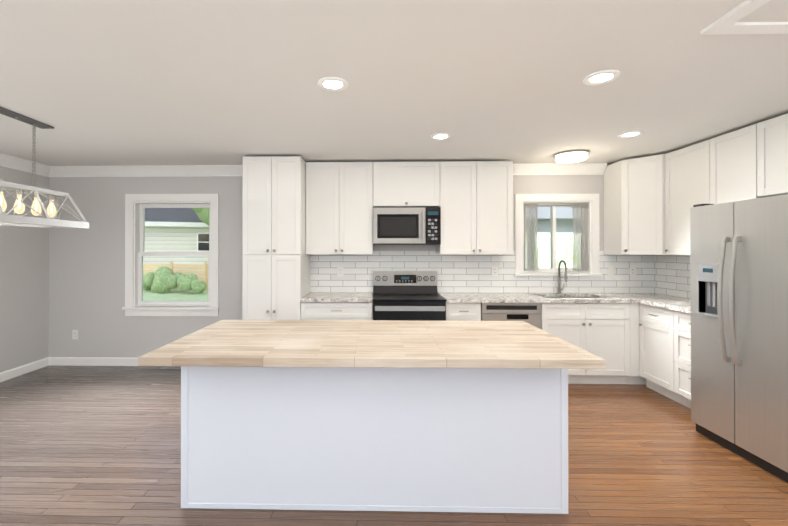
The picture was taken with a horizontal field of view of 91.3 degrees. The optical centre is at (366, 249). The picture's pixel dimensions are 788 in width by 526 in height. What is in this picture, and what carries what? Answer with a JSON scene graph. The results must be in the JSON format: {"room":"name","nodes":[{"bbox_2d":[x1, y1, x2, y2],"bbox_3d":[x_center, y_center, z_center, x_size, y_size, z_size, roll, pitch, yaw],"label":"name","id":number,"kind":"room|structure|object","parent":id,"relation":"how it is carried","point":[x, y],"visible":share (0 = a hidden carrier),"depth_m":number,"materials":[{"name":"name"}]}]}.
{"room":"kitchen","nodes":[
{"label":"kitchen","id":0,"kind":"room"},
{"bbox_2d":[0,166,48,372],"bbox_3d":[-4.109,0.198,1.494,0.150,2.460,6.590,0,0,1],"label":"wall","id":1,"kind":"structure","parent":0,"point":[24,295],"depth_m":4.44,"materials":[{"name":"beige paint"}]},
{"bbox_2d":[0,357,48,381],"bbox_3d":[-4.024,1.379,1.562,0.016,0.100,6.440,0,0,1],"label":"baseboard","id":2,"kind":"structure","parent":1,"relation":"attached to","point":[9,374],"depth_m":4.42,"materials":[{"name":"white wood"}]},
{"bbox_2d":[0,153,49,176],"bbox_3d":[-3.988,-0.971,1.571,0.090,0.120,6.440,0,0,1],"label":"crown molding","id":3,"kind":"structure","parent":1,"relation":"attached to","point":[15,163],"depth_m":4.38,"materials":[{"name":"white wood"}]},
{"bbox_2d":[49,175,639,357],"bbox_3d":[-0.246,0.212,4.779,7.730,2.460,0.150,0,0,1],"label":"wall","id":4,"kind":"structure","parent":0,"point":[87,284],"depth_m":4.77,"materials":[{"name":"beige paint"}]},
{"bbox_2d":[72,330,77,338],"bbox_3d":[-3.622,1.062,4.771,0.072,0.116,0.008,0,0,1],"label":"outlet","id":5,"kind":"object","parent":4,"relation":"attached to","point":[74,334],"visible":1,"depth_m":4.77,"materials":[{"name":"white plastic"}]},
{"bbox_2d":[49,357,137,365],"bbox_3d":[-2.630,1.392,4.744,2.605,0.100,0.016,0,0,1],"label":"baseboard","id":6,"kind":"structure","parent":4,"relation":"attached to","point":[63,361],"depth_m":4.75,"materials":[{"name":"white wood"}]},
{"bbox_2d":[49,165,242,176],"bbox_3d":[-2.600,-0.959,4.716,2.545,0.120,0.090,0,0,1],"label":"crown molding","id":7,"kind":"structure","parent":4,"relation":"attached to","point":[140,170],"depth_m":4.71,"materials":[{"name":"white wood"}]},
{"bbox_2d":[122,194,219,315],"bbox_3d":[-2.406,0.072,4.802,1.190,1.510,0.200,0,0,1],"label":"double-hung window","id":8,"kind":"structure","parent":4,"relation":"in","point":[136,205],"depth_m":4.75,"materials":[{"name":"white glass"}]},
{"bbox_2d":[306,162,372,253],"bbox_3d":[-0.312,-0.467,4.524,0.767,1.055,0.363,0,0,1],"label":"upper cabinet","id":9,"kind":"object","parent":4,"relation":"attached to","point":[339,207],"visible":1,"depth_m":4.38,"materials":[{"name":"white wood"}]},
{"bbox_2d":[373,162,439,207],"bbox_3d":[0.452,-0.741,4.508,0.755,0.507,0.363,0,0,1],"label":"upper cabinet","id":10,"kind":"object","parent":4,"relation":"attached to","point":[405,184],"visible":1,"depth_m":4.37,"materials":[{"name":"white wood"}]},
{"bbox_2d":[373,207,440,244],"bbox_3d":[0.451,-0.259,4.464,0.751,0.414,0.448,0,0,1],"label":"over-the-range microwave","id":11,"kind":"object","parent":10,"relation":"attached to","point":[408,226],"visible":1,"depth_m":4.29,"materials":[{"name":"metal"}]},
{"bbox_2d":[436,161,512,254],"bbox_3d":[1.242,-0.467,4.489,0.819,1.055,0.363,0,0,1],"label":"upper cabinet","id":12,"kind":"object","parent":4,"relation":"attached to","point":[476,202],"visible":1,"depth_m":4.34,"materials":[{"name":"white wood"}]},
{"bbox_2d":[310,251,654,292],"bbox_3d":[1.387,0.273,4.664,4.160,0.504,0.008,0,0,1],"label":"backsplash","id":13,"kind":"structure","parent":4,"relation":"attached to","point":[464,272],"depth_m":4.66,"materials":[{"name":"tile"}]},
{"bbox_2d":[338,267,342,276],"bbox_3d":[-0.323,0.276,4.693,0.072,0.116,0.008,0,0,1],"label":"outlet","id":14,"kind":"object","parent":13,"relation":"attached to","point":[340,271],"visible":1,"depth_m":4.69,"materials":[{"name":"white plastic"}]},
{"bbox_2d":[492,266,497,275],"bbox_3d":[1.552,0.266,4.652,0.072,0.116,0.008,0,0,1],"label":"outlet","id":15,"kind":"object","parent":13,"relation":"attached to","point":[494,270],"visible":1,"depth_m":4.65,"materials":[{"name":"white plastic"}]},
{"bbox_2d":[608,266,613,275],"bbox_3d":[2.936,0.266,4.620,0.072,0.116,0.012,0,0,1],"label":"light switch","id":16,"kind":"object","parent":13,"relation":"attached to","point":[610,270],"visible":1,"depth_m":4.62,"materials":[{"name":"white plastic"}]},
{"bbox_2d":[630,267,635,275],"bbox_3d":[3.196,0.266,4.615,0.072,0.116,0.008,0,0,1],"label":"outlet","id":17,"kind":"object","parent":13,"relation":"attached to","point":[632,271],"visible":1,"depth_m":4.61,"materials":[{"name":"white plastic"}]},
{"bbox_2d":[514,194,601,275],"bbox_3d":[2.298,-0.174,4.700,1.030,0.990,0.200,0,0,1],"label":"sliding window","id":18,"kind":"structure","parent":4,"relation":"in","point":[552,201],"depth_m":4.64,"materials":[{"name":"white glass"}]},
{"bbox_2d":[524,204,538,270],"bbox_3d":[1.998,-0.144,4.681,0.178,0.810,0.039,0,0,1],"label":"curtain","id":19,"kind":"object","parent":18,"relation":"hanging from","point":[531,262],"visible":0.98,"depth_m":4.68,"materials":[{"name":"fabric"}]},
{"bbox_2d":[572,204,588,270],"bbox_3d":[2.590,-0.144,4.667,0.194,0.810,0.040,0,0,1],"label":"curtain","id":20,"kind":"object","parent":18,"relation":"hanging from","point":[580,238],"visible":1,"depth_m":4.67,"materials":[{"name":"fabric"}]},
{"bbox_2d":[513,163,606,174],"bbox_3d":[2.256,-0.959,4.609,1.190,0.120,0.090,0,0,1],"label":"crown molding","id":21,"kind":"structure","parent":4,"relation":"attached to","point":[543,168],"depth_m":4.60,"materials":[{"name":"white wood"}]},
{"bbox_2d":[604,154,664,254],"bbox_3d":[3.149,-0.468,4.323,0.615,1.055,0.612,0,0,1],"label":"upper cabinet","id":22,"kind":"object","parent":4,"relation":"attached to","point":[634,206],"visible":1,"depth_m":4.20,"materials":[{"name":"white wood"}]},
{"bbox_2d":[0,365,787,525],"bbox_3d":[-0.319,1.488,1.480,7.730,0.120,6.740,0,0,1],"label":"floor","id":23,"kind":"structure","parent":0,"point":[90,445],"depth_m":2.52,"materials":[{"name":"brown wood"}]},
{"bbox_2d":[156,367,180,369],"bbox_3d":[-2.334,1.438,4.640,0.360,0.006,0.110,0,0,1],"label":"floor vent","id":24,"kind":"object","parent":23,"relation":"in","point":[169,368],"visible":0.71,"depth_m":4.62,"materials":[{"name":"plastic"}]},
{"bbox_2d":[242,156,309,319],"bbox_3d":[-1.016,0.223,4.399,0.628,2.435,0.638,0,0,1],"label":"pantry cabinet","id":25,"kind":"object","parent":23,"relation":"on","point":[275,271],"visible":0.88,"depth_m":4.12,"materials":[{"name":"white wood"}]},
{"bbox_2d":[301,302,372,319],"bbox_3d":[-0.316,1.003,4.379,0.765,0.875,0.640,0,0,1],"label":"base cabinet","id":26,"kind":"object","parent":23,"relation":"on","point":[336,310],"visible":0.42,"depth_m":4.10,"materials":[{"name":"white wood"}]},
{"bbox_2d":[300,292,372,301],"bbox_3d":[-0.317,0.544,4.386,0.767,0.038,0.633,0,0,1],"label":"countertop","id":27,"kind":"structure","parent":26,"relation":"on","point":[338,297],"depth_m":4.17,"materials":[{"name":"white stone"}]},
{"bbox_2d":[181,366,567,513],"bbox_3d":[0.037,0.988,2.397,2.118,0.888,0.595,0,0,1],"label":"kitchen island","id":28,"kind":"object","parent":23,"relation":"on","point":[483,440],"visible":0.75,"depth_m":2.10,"materials":[{"name":"white wood"}]},
{"bbox_2d":[138,320,605,368],"bbox_3d":[0.021,0.521,2.234,2.135,0.042,0.965,0,0,1],"label":"island countertop","id":29,"kind":"structure","parent":28,"relation":"on","point":[379,343],"depth_m":1.97,"materials":[{"name":"brown wood"}]},
{"bbox_2d":[373,271,446,320],"bbox_3d":[0.453,0.851,4.322,0.771,1.178,0.718,0,0,1],"label":"electric range","id":30,"kind":"object","parent":23,"relation":"on","point":[407,295],"visible":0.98,"depth_m":4.18,"materials":[{"name":"metal"}]},
{"bbox_2d":[446,303,480,320],"bbox_3d":[1.028,1.002,4.349,0.372,0.875,0.640,0,0,1],"label":"base cabinet","id":31,"kind":"object","parent":23,"relation":"on","point":[463,311],"visible":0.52,"depth_m":4.07,"materials":[{"name":"white wood"}]},
{"bbox_2d":[481,303,540,328],"bbox_3d":[1.533,1.003,4.341,0.621,0.873,0.582,0,0,1],"label":"built-in dishwasher","id":32,"kind":"object","parent":23,"relation":"on","point":[529,313],"visible":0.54,"depth_m":4.05,"materials":[{"name":"metal"}]},
{"bbox_2d":[541,303,629,383],"bbox_3d":[2.308,1.002,4.322,0.913,0.875,0.638,0,0,1],"label":"base cabinet","id":33,"kind":"object","parent":23,"relation":"on","point":[601,330],"visible":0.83,"depth_m":4.04,"materials":[{"name":"white wood"}]},
{"bbox_2d":[438,292,690,302],"bbox_3d":[2.150,0.544,4.332,2.616,0.039,0.633,0,0,1],"label":"countertop","id":34,"kind":"structure","parent":33,"relation":"on","point":[452,297],"depth_m":4.17,"materials":[{"name":"white stone"}]},
{"bbox_2d":[557,260,567,293],"bbox_3d":[2.302,0.325,4.499,0.086,0.401,0.207,0,0,1],"label":"pull-down faucet","id":35,"kind":"object","parent":34,"relation":"on","point":[559,288],"visible":1,"depth_m":4.55,"materials":[{"name":"silver metal"}]},
{"bbox_2d":[544,297,591,297],"bbox_3d":[2.280,0.669,4.316,0.724,0.211,0.424,0,0,1],"label":"undermount sink","id":36,"kind":"object","parent":34,"relation":"in","point":[567,297],"visible":0.02,"depth_m":4.52,"materials":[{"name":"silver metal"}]},
{"bbox_2d":[626,303,645,383],"bbox_3d":[2.884,1.002,4.327,0.232,0.875,0.603,0,0,1],"label":"cabinet filler","id":37,"kind":"object","parent":23,"relation":"on","point":[634,377],"visible":0.21,"depth_m":4.03,"materials":[{"name":"white wood"}]},
{"bbox_2d":[639,304,681,403],"bbox_3d":[3.130,1.000,3.787,0.630,0.875,0.466,0,0,1],"label":"base cabinet","id":38,"kind":"object","parent":23,"relation":"on","point":[656,348],"visible":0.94,"depth_m":3.78,"materials":[{"name":"white wood"}]},
{"bbox_2d":[674,310,690,408],"bbox_3d":[3.119,0.998,3.300,0.630,0.875,0.503,0,0,1],"label":"base cabinet","id":39,"kind":"object","parent":23,"relation":"on","point":[682,354],"visible":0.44,"depth_m":3.47,"materials":[{"name":"white wood"}]},
{"bbox_2d":[637,299,690,313],"bbox_3d":[3.122,0.541,3.515,0.636,0.039,0.930,0,0,1],"label":"countertop","id":40,"kind":"structure","parent":39,"relation":"on","point":[677,303],"depth_m":3.74,"materials":[{"name":"white stone"}]},
{"bbox_2d":[690,194,787,482],"bbox_3d":[2.940,0.541,2.584,0.922,1.783,0.902,0,0,1],"label":"refrigerator","id":41,"kind":"object","parent":23,"relation":"on","point":[739,318],"visible":1,"depth_m":2.61,"materials":[{"name":"grey metal"}]},
{"bbox_2d":[0,0,787,165],"bbox_3d":[-0.319,-1.092,1.490,7.730,0.120,6.740,0,0,1],"label":"ceiling","id":42,"kind":"structure","parent":0,"point":[151,82],"depth_m":2.33,"materials":[{"name":"paint"}]},
{"bbox_2d":[0,106,88,228],"bbox_3d":[-2.683,-0.608,2.876,0.339,0.836,1.219,0,0,1],"label":"pendant chandelier","id":43,"kind":"object","parent":42,"relation":"hanging from","point":[26,221],"visible":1,"depth_m":3.07,"materials":[{"name":"metal"}]},
{"bbox_2d":[317,77,348,91],"bbox_3d":[-0.212,-1.022,2.386,0.196,0.010,0.196,0,0,1],"label":"recessed light","id":44,"kind":"object","parent":42,"relation":"in","point":[333,84],"visible":0.98,"depth_m":2.37,"materials":[{"name":"white plastic"}]},
{"bbox_2d":[430,133,451,139],"bbox_3d":[0.670,-1.018,3.482,0.196,0.010,0.196,0,0,1],"label":"recessed light","id":45,"kind":"object","parent":42,"relation":"in","point":[441,136],"visible":1,"depth_m":3.47,"materials":[{"name":"white plastic"}]},
{"bbox_2d":[554,150,589,162],"bbox_3d":[2.185,-0.978,4.105,0.340,0.086,0.340,0,0,1],"label":"ceiling light","id":46,"kind":"object","parent":42,"relation":"attached to","point":[571,156],"visible":1,"depth_m":4.00,"materials":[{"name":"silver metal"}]},
{"bbox_2d":[583,69,620,85],"bbox_3d":[1.401,-1.023,2.295,0.196,0.010,0.196,0,0,1],"label":"recessed light","id":47,"kind":"object","parent":42,"relation":"in","point":[601,77],"visible":1,"depth_m":2.29,"materials":[{"name":"white plastic"}]},
{"bbox_2d":[618,131,643,137],"bbox_3d":[2.342,-1.018,3.412,0.196,0.010,0.196,0,0,1],"label":"recessed light","id":48,"kind":"object","parent":42,"relation":"in","point":[630,134],"visible":1,"depth_m":3.41,"materials":[{"name":"white plastic"}]},
{"bbox_2d":[700,0,787,34],"bbox_3d":[1.958,-1.023,1.287,0.790,0.018,1.035,0,0,1],"label":"trim","id":49,"kind":"structure","parent":42,"relation":"attached to","point":[758,17],"depth_m":1.71,"materials":[{"name":"paint"}]},
{"bbox_2d":[538,207,572,232],"bbox_3d":[3.349,0.083,8.806,7.500,3.750,3.640,0,0,1],"label":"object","id":50,"kind":"structure","parent":0,"point":[567,211],"depth_m":7.27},
{"bbox_3d":[3.469,0.198,1.326,0.150,2.460,6.590,0,0,1],"label":"wall","id":51,"kind":"structure","parent":0,"visible":0},
{"bbox_2d":[655,255,690,297],"bbox_3d":[3.444,0.270,3.798,0.008,0.504,1.632,0,0,1],"label":"backsplash","id":52,"kind":"structure","parent":51,"relation":"attached to","point":[672,275],"depth_m":4.33,"materials":[{"name":"tile"}]},
{"bbox_2d":[664,139,709,254],"bbox_3d":[3.262,-0.470,3.747,0.363,1.055,0.535,0,0,1],"label":"upper cabinet","id":53,"kind":"object","parent":51,"relation":"attached to","point":[687,178],"visible":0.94,"depth_m":3.79,"materials":[{"name":"white wood"}]},
{"bbox_2d":[710,124,763,203],"bbox_3d":[3.252,-0.472,3.264,0.363,1.055,0.425,0,0,1],"label":"upper cabinet","id":54,"kind":"object","parent":51,"relation":"attached to","point":[733,166],"visible":0.19,"depth_m":3.25,"materials":[{"name":"white wood"}]},
{"bbox_2d":[757,113,787,196],"bbox_3d":[3.237,-0.710,2.585,0.363,0.585,0.929,0,0,1],"label":"upper cabinet","id":55,"kind":"object","parent":51,"relation":"attached to","point":[772,156],"visible":0.98,"depth_m":2.94,"materials":[{"name":"white wood"}]},
{"label":"outside","id":56,"kind":"structure","parent":0,"visible":0},
{"bbox_2d":[143,282,207,300],"bbox_3d":[0.838,2.154,42.362,120.000,0.120,74.960,0,0,1],"label":"lawn","id":57,"kind":"structure","parent":56,"point":[179,294],"depth_m":16.15,"materials":[{"name":"green plant"}]},
{"bbox_2d":[143,266,206,292],"bbox_3d":[-8.911,1.414,17.549,3.566,1.277,1.751,0,0,1],"label":"bushes","id":58,"kind":"object","parent":57,"relation":"on","point":[163,276],"depth_m":17.15,"materials":[{"name":"green plant"}]},
{"bbox_2d":[143,261,207,290],"bbox_3d":[-8.650,1.298,18.599,14.100,1.400,0.125,0,0,17],"label":"fence","id":59,"kind":"object","parent":57,"relation":"on","point":[201,267],"depth_m":18.69,"materials":[{"name":"brown wood"}]},
{"bbox_2d":[143,208,208,276],"bbox_3d":[-11.136,-0.711,26.414,13.000,5.480,7.040,0,0,-19],"label":"neighbouring house","id":60,"kind":"structure","parent":57,"relation":"on","point":[167,226],"depth_m":23.15,"materials":[{"name":"white wood"}]},
{"bbox_2d":[191,208,209,225],"bbox_3d":[-8.270,-1.316,20.979,3.353,6.647,3.440,0,0,1],"label":"tree","id":61,"kind":"object","parent":57,"relation":"on","point":[200,215],"depth_m":19.93,"materials":[{"name":"green plant"}]},
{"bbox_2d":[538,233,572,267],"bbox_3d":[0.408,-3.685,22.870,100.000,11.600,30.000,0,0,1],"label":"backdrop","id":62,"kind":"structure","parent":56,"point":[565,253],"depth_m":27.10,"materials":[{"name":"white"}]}
]}

